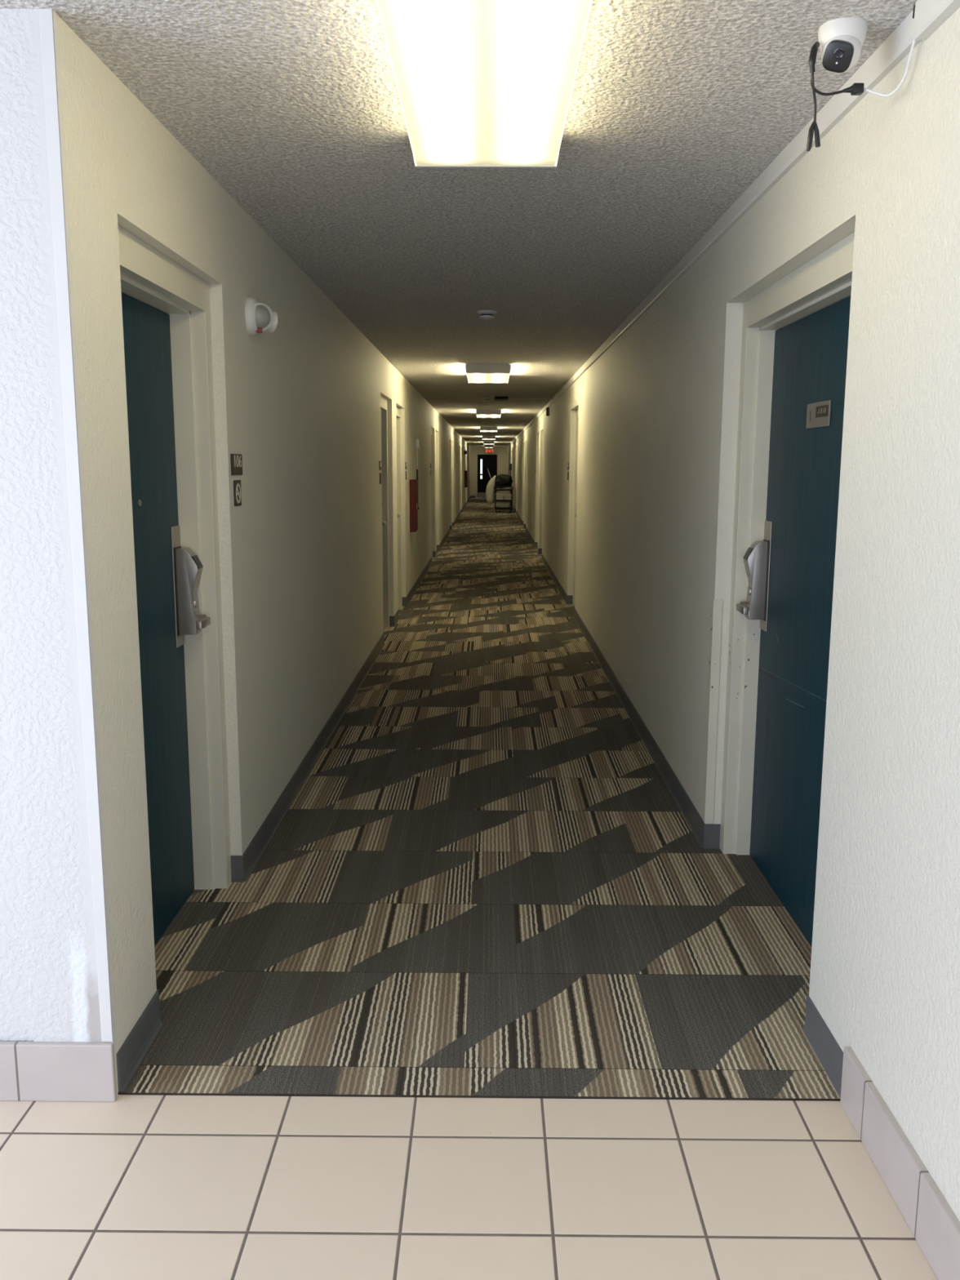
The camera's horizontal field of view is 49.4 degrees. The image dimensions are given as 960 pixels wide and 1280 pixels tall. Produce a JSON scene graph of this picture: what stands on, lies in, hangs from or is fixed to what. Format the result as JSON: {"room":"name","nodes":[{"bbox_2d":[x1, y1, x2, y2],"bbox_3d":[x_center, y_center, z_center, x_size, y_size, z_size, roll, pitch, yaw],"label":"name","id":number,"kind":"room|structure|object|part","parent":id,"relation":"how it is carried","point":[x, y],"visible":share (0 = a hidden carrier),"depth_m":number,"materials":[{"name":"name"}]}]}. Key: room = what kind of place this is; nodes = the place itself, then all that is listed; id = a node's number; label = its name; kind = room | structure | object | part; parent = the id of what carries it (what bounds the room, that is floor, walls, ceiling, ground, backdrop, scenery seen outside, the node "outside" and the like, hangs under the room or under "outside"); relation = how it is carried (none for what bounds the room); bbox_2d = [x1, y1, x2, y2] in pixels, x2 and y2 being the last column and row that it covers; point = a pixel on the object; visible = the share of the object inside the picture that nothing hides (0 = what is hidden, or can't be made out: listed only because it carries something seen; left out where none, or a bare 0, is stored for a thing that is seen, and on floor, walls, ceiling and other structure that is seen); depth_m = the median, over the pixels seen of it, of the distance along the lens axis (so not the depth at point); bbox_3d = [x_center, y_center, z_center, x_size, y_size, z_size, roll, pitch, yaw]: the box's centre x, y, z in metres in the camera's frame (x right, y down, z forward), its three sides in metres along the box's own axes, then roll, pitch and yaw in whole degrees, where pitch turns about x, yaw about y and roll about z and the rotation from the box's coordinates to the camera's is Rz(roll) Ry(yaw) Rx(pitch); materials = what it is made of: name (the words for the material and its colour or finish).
{"room":"apartment building hallway","nodes":[
{"label":"apartment building hallway","id":0,"kind":"room"},
{"bbox_2d":[0,8,111,1042],"bbox_3d":[-2.561,-0.108,2.429,3.374,2.443,0.198,0,9,0],"label":"wall","id":1,"kind":"structure","parent":0,"point":[49,991],"depth_m":2.33,"materials":[{"name":"paint"}]},
{"bbox_2d":[0,1041,116,1102],"bbox_3d":[-2.564,1.026,2.511,3.378,0.148,0.017,0,9,0],"label":"baseboard","id":2,"kind":"structure","parent":1,"relation":"attached to","point":[30,1071],"depth_m":2.49,"materials":[{"name":"tile"}]},
{"bbox_2d":[39,8,116,1055],"bbox_3d":[-0.886,-0.143,2.318,0.028,2.312,0.023,0,9,0],"label":"trim","id":3,"kind":"structure","parent":1,"relation":"attached to","point":[47,17],"depth_m":2.28,"materials":[{"name":"paint"}]},
{"bbox_2d":[57,14,470,1096],"bbox_3d":[-0.762,-4.022,25.903,0.189,2.443,47.811,0,9,0],"label":"wall","id":4,"kind":"structure","parent":0,"point":[301,553],"depth_m":3.79,"materials":[{"name":"paint"}]},
{"bbox_2d":[117,224,231,946],"bbox_3d":[-0.981,-0.067,3.157,0.145,2.103,0.990,0,9,0],"label":"door","id":5,"kind":"structure","parent":4,"relation":"in","point":[166,307],"depth_m":3.45,"materials":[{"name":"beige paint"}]},
{"bbox_3d":[-1.018,-0.181,3.515,0.004,0.405,0.091,0,9,0],"label":"lock plate","id":6,"kind":"part","parent":5,"relation":"part of","materials":[{"name":"metal"}]},
{"bbox_3d":[-0.939,-0.059,3.498,0.041,0.045,0.118,0,9,0],"label":"lever","id":7,"kind":"part","parent":5,"relation":"part of","materials":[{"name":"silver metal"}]},
{"bbox_2d":[230,453,242,475],"bbox_3d":[-0.858,-0.619,3.676,0.006,0.073,0.152,0,9,0],"label":"number sign","id":8,"kind":"object","parent":4,"relation":"attached to","point":[236,460],"visible":1,"depth_m":3.66,"materials":[{"name":"brown plastic"}]},
{"bbox_2d":[233,480,241,506],"bbox_3d":[-0.858,-0.521,3.691,0.007,0.090,0.091,0,9,0],"label":"no smoking sign","id":9,"kind":"object","parent":4,"relation":"attached to","point":[237,483],"visible":1,"depth_m":3.67,"materials":[{"name":"brown plastic"}]},
{"bbox_2d":[244,296,277,336],"bbox_3d":[-0.809,-1.205,3.890,0.097,0.141,0.182,0,9,0],"label":"light","id":10,"kind":"object","parent":4,"relation":"attached to","point":[260,317],"visible":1,"depth_m":3.83,"materials":[{"name":"white plastic"}]},
{"bbox_2d":[115,496,470,1091],"bbox_3d":[-0.685,-2.885,26.098,0.057,0.105,47.799,0,9,0],"label":"baseboard","id":11,"kind":"structure","parent":4,"relation":"attached to","point":[138,1042],"depth_m":4.23,"materials":[{"name":"grey plastic"}]},
{"bbox_2d":[378,461,382,470],"bbox_3d":[-0.815,-1.427,8.530,0.007,0.073,0.152,0,9,0],"label":"number sign","id":12,"kind":"object","parent":4,"relation":"attached to","point":[380,462],"visible":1,"depth_m":8.47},
{"bbox_2d":[380,395,389,627],"bbox_3d":[-0.928,-1.078,9.215,0.145,2.103,0.990,0,9,0],"label":"door","id":13,"kind":"structure","parent":4,"relation":"in","point":[383,401],"depth_m":9.63,"materials":[{"name":"beige paint"}]},
{"bbox_2d":[395,405,402,607],"bbox_3d":[-0.916,-1.317,10.643,0.145,2.103,0.990,0,9,0],"label":"door","id":14,"kind":"structure","parent":4,"relation":"in","point":[397,409],"depth_m":11.06,"materials":[{"name":"beige paint"}]},
{"bbox_2d":[409,479,417,532],"bbox_3d":[-0.750,-1.533,11.888,0.082,0.585,0.290,0,9,0],"label":"fire extinguisher cabinet","id":15,"kind":"object","parent":4,"relation":"attached to","point":[413,482],"visible":1,"depth_m":11.76,"materials":[{"name":"red metal"}]},
{"bbox_3d":[-0.720,-1.533,11.887,0.008,0.549,0.259,0,9,0],"label":"door panel","id":16,"kind":"part","parent":15,"relation":"part of","materials":[{"name":"red metal"}]},
{"bbox_2d":[416,439,419,468],"bbox_3d":[-0.760,-2.285,12.790,0.040,0.350,0.104,0,9,0],"label":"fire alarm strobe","id":17,"kind":"object","parent":4,"relation":"attached to","point":[417,440],"visible":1,"depth_m":12.72,"materials":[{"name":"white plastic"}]},
{"bbox_2d":[431,428,432,557],"bbox_3d":[-0.863,-2.327,16.693,0.145,2.103,1.005,0,9,0],"label":"door","id":18,"kind":"structure","parent":4,"relation":"in","point":[431,428],"depth_m":17.16,"materials":[{"name":"beige paint"}]},
{"bbox_2d":[435,431,436,549],"bbox_3d":[-0.851,-2.558,18.076,0.145,2.103,1.005,0,9,0],"label":"door","id":19,"kind":"structure","parent":4,"relation":"in","point":[436,432],"depth_m":18.50,"materials":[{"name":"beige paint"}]},
{"bbox_2d":[464,470,467,487],"bbox_3d":[-0.511,-5.888,38.114,0.101,0.610,0.305,0,9,0],"label":"fire extinguisher cabinet","id":20,"kind":"object","parent":4,"relation":"attached to","point":[465,471],"visible":1,"depth_m":37.98,"materials":[{"name":"red metal"}]},
{"bbox_2d":[0,0,917,446],"bbox_3d":[-1.373,-4.778,22.762,5.380,0.091,54.254,0,9,0],"label":"ceiling","id":21,"kind":"structure","parent":0,"point":[293,108],"depth_m":3.11,"materials":[{"name":"white paint"}]},
{"bbox_2d":[375,0,592,168],"bbox_3d":[0.011,-1.272,2.337,0.412,0.085,1.198,0,9,0],"label":"ceiling light","id":22,"kind":"object","parent":21,"relation":"attached to","point":[480,83],"visible":1,"depth_m":2.24,"materials":[{"name":"white plastic"}]},
{"bbox_2d":[476,310,497,319],"bbox_3d":[0.041,-1.947,6.257,0.124,0.044,0.124,0,9,0],"label":"smoke detector","id":23,"kind":"object","parent":21,"relation":"attached to","point":[484,314],"visible":1,"depth_m":6.22,"materials":[{"name":"white plastic"}]},
{"bbox_3d":[0.041,-1.960,6.255,0.124,0.018,0.124,0,9,0],"label":"plate","id":24,"kind":"part","parent":23,"relation":"part of","materials":[{"name":"white plastic"}]},
{"bbox_2d":[482,397,491,400],"bbox_3d":[0.089,-3.268,14.164,0.124,0.044,0.124,0,9,0],"label":"smoke detector","id":25,"kind":"object","parent":21,"relation":"attached to","point":[483,398],"visible":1,"depth_m":14.12,"materials":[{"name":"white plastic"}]},
{"bbox_2d":[465,363,511,383],"bbox_3d":[0.079,-2.552,10.003,0.412,0.085,1.198,0,9,0],"label":"ceiling light","id":26,"kind":"object","parent":21,"relation":"attached to","point":[477,373],"visible":1,"depth_m":9.42,"materials":[{"name":"white plastic"}]},
{"bbox_2d":[466,373,509,382],"bbox_3d":[0.079,-2.546,10.004,0.407,0.068,1.170,0,9,0],"label":"diffuser","id":27,"kind":"object","parent":26,"relation":"attached to","point":[472,377],"depth_m":9.93,"materials":[{"name":"beige plastic"}]},
{"bbox_2d":[475,408,501,417],"bbox_3d":[0.145,-3.820,17.594,0.412,0.085,1.198,0,9,0],"label":"ceiling light","id":28,"kind":"object","parent":21,"relation":"attached to","point":[481,413],"visible":1,"depth_m":17.01,"materials":[{"name":"beige plastic"}]},
{"bbox_2d":[476,414,500,417],"bbox_3d":[0.145,-3.813,17.595,0.407,0.068,1.170,0,9,0],"label":"diffuser","id":29,"kind":"object","parent":28,"relation":"attached to","point":[477,415],"depth_m":17.55,"materials":[{"name":"beige plastic"}]},
{"bbox_2d":[480,426,497,431],"bbox_3d":[0.212,-5.090,25.200,0.412,0.085,1.198,0,9,0],"label":"ceiling light","id":30,"kind":"object","parent":21,"relation":"attached to","point":[482,428],"visible":1,"depth_m":24.61,"materials":[{"name":"beige plastic"}]},
{"bbox_2d":[480,430,497,431],"bbox_3d":[0.212,-5.083,25.201,0.407,0.068,1.170,0,9,0],"label":"diffuser","id":31,"kind":"object","parent":30,"relation":"attached to","point":[481,430],"depth_m":25.14,"materials":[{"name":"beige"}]},
{"bbox_2d":[483,441,493,444],"bbox_3d":[0.345,-7.625,40.381,0.412,0.085,1.198,0,9,0],"label":"ceiling light","id":32,"kind":"object","parent":21,"relation":"attached to","point":[484,442],"visible":1,"depth_m":39.80,"materials":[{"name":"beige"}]},
{"bbox_2d":[484,445,493,448],"bbox_3d":[0.411,-8.890,47.957,0.412,0.085,1.198,0,9,0],"label":"ceiling light","id":33,"kind":"object","parent":21,"relation":"attached to","point":[485,446],"visible":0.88,"depth_m":47.36,"materials":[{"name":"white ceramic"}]},
{"bbox_2d":[482,435,495,439],"bbox_3d":[0.278,-6.360,32.805,0.412,0.085,1.198,0,9,0],"label":"ceiling light","id":34,"kind":"object","parent":21,"relation":"attached to","point":[484,437],"visible":1,"depth_m":32.22,"materials":[{"name":"beige plastic"}]},
{"bbox_2d":[485,448,493,453],"bbox_3d":[0.462,-8.931,48.932,0.360,0.326,0.073,0,9,0],"label":"exit sign","id":35,"kind":"object","parent":21,"relation":"hanging from","point":[487,451],"visible":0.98,"depth_m":48.92,"materials":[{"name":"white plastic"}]},
{"bbox_2d":[494,396,507,400],"bbox_3d":[0.286,-3.251,14.041,0.177,0.035,0.366,0,9,0],"label":"ceiling box","id":36,"kind":"object","parent":21,"relation":"attached to","point":[496,398],"visible":1,"depth_m":13.87,"materials":[{"name":"plastic"}]},
{"bbox_2d":[507,397,552,399],"bbox_3d":[0.679,-3.271,14.127,0.607,0.018,0.018,0,9,0],"label":"conduit","id":37,"kind":"object","parent":21,"relation":"attached to","point":[508,397],"visible":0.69,"depth_m":14.12,"materials":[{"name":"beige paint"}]},
{"bbox_2d":[817,17,867,74],"bbox_3d":[0.761,-1.237,2.191,0.099,0.100,0.111,0,9,0],"label":"security camera","id":38,"kind":"object","parent":21,"relation":"attached to","point":[841,40],"visible":1,"depth_m":2.16,"materials":[{"name":"white plastic"}]},
{"bbox_2d":[806,41,864,151],"bbox_3d":[0.749,-1.151,2.209,0.124,0.213,0.033,-1,10,-6],"label":"cable","id":39,"kind":"object","parent":38,"relation":"hanging from","point":[856,89],"visible":1,"depth_m":2.21,"materials":[{"name":"black plastic"}]},
{"bbox_2d":[813,122,820,147],"bbox_3d":[0.721,-1.081,2.230,0.018,0.050,0.011,0,9,0],"label":"cable end","id":40,"kind":"object","parent":39,"relation":"attached to","point":[817,141],"depth_m":2.23,"materials":[{"name":"black plastic"}]},
{"bbox_2d":[842,83,864,95],"bbox_3d":[0.789,-1.166,2.207,0.042,0.020,0.020,0,9,0],"label":"connector","id":41,"kind":"object","parent":39,"relation":"attached to","point":[856,89],"depth_m":2.20,"materials":[{"name":"black plastic"}]},
{"bbox_2d":[863,38,915,97],"bbox_3d":[0.857,-1.189,2.151,0.032,0.111,0.138,-5,11,-31],"label":"cable","id":42,"kind":"object","parent":39,"relation":"attached to","point":[900,85],"visible":0.86,"depth_m":2.15,"materials":[{"name":"white plastic"}]},
{"bbox_3d":[0.743,-1.212,2.164,0.062,0.059,0.038,3,10,18],"label":"glass","id":43,"kind":"part","parent":38,"relation":"part of","materials":[{"name":"black plastic"}]},
{"bbox_2d":[0,1092,937,1279],"bbox_3d":[-1.383,-2.297,23.146,5.380,0.097,54.193,0,9,0],"label":"floor","id":44,"kind":"structure","parent":0,"point":[131,1187],"depth_m":2.20,"materials":[{"name":"beige tile"}]},
{"bbox_2d":[118,497,840,1098],"bbox_3d":[0.219,-2.941,26.740,2.088,0.001,49.106,0,9,0],"label":"floor","id":45,"kind":"structure","parent":44,"relation":"on","point":[485,879],"depth_m":3.54,"materials":[{"name":"carpet"}]},
{"bbox_2d":[493,486,513,512],"bbox_3d":[0.768,-4.612,34.155,0.614,0.868,1.139,0,9,0],"label":"cart","id":46,"kind":"object","parent":45,"relation":"on","point":[510,508],"visible":1,"depth_m":33.71,"materials":[{"name":"plastic"}]},
{"bbox_2d":[485,475,496,504],"bbox_3d":[0.337,-4.906,34.063,0.293,0.946,0.304,-7,12,-38],"label":"laundry bag","id":47,"kind":"object","parent":46,"relation":"hanging from","point":[490,490],"visible":1,"depth_m":33.97,"materials":[{"name":"grey fabric"}]},
{"bbox_3d":[0.500,-4.538,33.707,0.025,0.686,0.025,-4,10,-22],"label":"corner post","id":48,"kind":"part","parent":46,"relation":"part of","materials":[{"name":"plastic"}]},
{"bbox_2d":[497,502,510,506],"bbox_3d":[0.772,-4.406,33.931,0.402,0.158,0.390,0,9,0],"label":"storage bin","id":49,"kind":"object","parent":46,"relation":"on","point":[500,504],"visible":1,"depth_m":33.75,"materials":[{"name":"grey plastic"}]},
{"bbox_2d":[495,488,511,490],"bbox_3d":[0.775,-4.920,34.154,0.564,0.046,1.036,0,9,0],"label":"shelf","id":50,"kind":"object","parent":46,"relation":"attached to","point":[495,489],"depth_m":33.64,"materials":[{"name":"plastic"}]},
{"bbox_2d":[495,498,511,501],"bbox_3d":[0.774,-4.597,34.208,0.564,0.043,1.036,0,9,0],"label":"shelf","id":51,"kind":"object","parent":46,"relation":"attached to","point":[495,499],"depth_m":33.70,"materials":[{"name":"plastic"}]},
{"bbox_3d":[0.765,-4.897,33.587,0.614,0.117,0.112,0,9,0],"label":"handle","id":52,"kind":"part","parent":46,"relation":"part of","materials":[{"name":"plastic"}]},
{"bbox_2d":[495,506,511,509],"bbox_3d":[0.773,-4.342,34.251,0.564,0.073,1.036,0,9,0],"label":"shelf","id":53,"kind":"object","parent":46,"relation":"attached to","point":[496,507],"depth_m":33.74,"materials":[{"name":"plastic"}]},
{"bbox_2d":[495,474,512,488],"bbox_3d":[0.788,-5.174,33.989,0.569,0.466,0.633,0,9,0],"label":"bag","id":54,"kind":"object","parent":46,"relation":"on","point":[502,480],"visible":0.89,"depth_m":33.77,"materials":[{"name":"plastic"}]},
{"bbox_2d":[509,463,511,506],"bbox_3d":[1.016,-5.077,34.682,0.079,1.554,0.061,0,9,0],"label":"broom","id":55,"kind":"object","parent":45,"relation":"on","point":[510,464],"visible":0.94,"depth_m":34.56,"materials":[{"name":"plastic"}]},
{"bbox_2d":[470,446,507,495],"bbox_3d":[0.425,-7.966,49.564,2.149,2.437,0.183,0,9,0],"label":"wall","id":56,"kind":"structure","parent":0,"point":[502,451],"depth_m":49.40,"materials":[{"name":"paint"}]},
{"bbox_2d":[475,453,498,497],"bbox_3d":[0.345,-7.811,49.565,1.058,2.100,0.171,0,9,0],"label":"door","id":57,"kind":"structure","parent":56,"relation":"in","point":[483,460],"depth_m":49.48,"materials":[{"name":"black paint"}]},
{"bbox_3d":[0.341,-6.912,49.676,0.893,0.229,0.005,0,9,0],"label":"kick plate","id":58,"kind":"part","parent":57,"relation":"part of","materials":[{"name":"grey metal"}]},
{"bbox_2d":[506,7,959,1221],"bbox_3d":[1.167,-3.501,22.830,0.198,2.443,54.011,0,9,0],"label":"wall","id":59,"kind":"structure","parent":0,"point":[658,414],"depth_m":2.45,"materials":[{"name":"paint"}]},
{"bbox_2d":[546,407,549,416],"bbox_3d":[0.985,-3.328,15.196,0.043,0.122,0.073,0,9,0],"label":"junction box","id":60,"kind":"object","parent":59,"relation":"attached to","point":[547,408],"visible":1,"depth_m":15.16,"materials":[{"name":"black plastic"}]},
{"bbox_2d":[572,408,578,604],"bbox_3d":[1.084,-1.343,10.845,0.127,2.103,1.005,0,9,0],"label":"door","id":61,"kind":"structure","parent":59,"relation":"in","point":[577,410],"depth_m":11.27,"materials":[{"name":"beige paint"}]},
{"bbox_2d":[702,598,722,822],"bbox_3d":[0.913,0.284,4.097,0.035,0.896,0.042,0,9,0],"label":"trim","id":62,"kind":"structure","parent":59,"relation":"attached to","point":[716,605],"depth_m":4.08,"materials":[{"name":"beige paint"}]},
{"bbox_2d":[506,10,921,447],"bbox_3d":[1.089,-5.179,25.679,0.019,0.061,47.838,0,9,0],"label":"trim","id":63,"kind":"structure","parent":59,"relation":"attached to","point":[898,45],"depth_m":3.07,"materials":[{"name":"white paint"}]},
{"bbox_2d":[509,501,959,1279],"bbox_3d":[1.086,-2.402,23.122,0.076,0.148,53.797,0,9,0],"label":"baseboard","id":64,"kind":"structure","parent":59,"relation":"attached to","point":[931,1220],"depth_m":2.31,"materials":[{"name":"tile"}]},
{"bbox_2d":[720,231,854,946],"bbox_3d":[1.018,-0.087,3.326,0.127,2.103,1.365,0,9,0],"label":"door","id":65,"kind":"structure","parent":59,"relation":"in","point":[795,331],"depth_m":3.58,"materials":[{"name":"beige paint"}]},
{"bbox_3d":[0.980,-0.116,3.852,0.041,0.045,0.118,0,9,0],"label":"lever","id":66,"kind":"part","parent":65,"relation":"part of","materials":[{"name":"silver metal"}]},
{"bbox_3d":[1.060,-0.238,3.867,0.004,0.405,0.091,0,9,0],"label":"lock plate","id":67,"kind":"part","parent":65,"relation":"part of","materials":[{"name":"metal"}]},
{"bbox_3d":[1.056,-0.703,3.254,0.007,0.078,0.226,0,9,0],"label":"room plate","id":68,"kind":"part","parent":65,"relation":"part of","materials":[{"name":"beige plastic"}]},
{"bbox_2d":[912,4,915,18],"bbox_3d":[0.868,-1.254,2.081,0.008,0.024,0.007,-4,10,-22],"label":"stub","id":69,"kind":"object","parent":59,"relation":"attached to","point":[914,5],"visible":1,"depth_m":2.08,"materials":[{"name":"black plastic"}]},
{"bbox_2d":[912,0,959,39],"bbox_3d":[0.858,-0.847,-0.238,0.027,0.069,4.700,0,9,0],"label":"trim","id":70,"kind":"structure","parent":59,"relation":"attached to","point":[929,15],"depth_m":2.01,"materials":[{"name":"white paint"}]}
]}

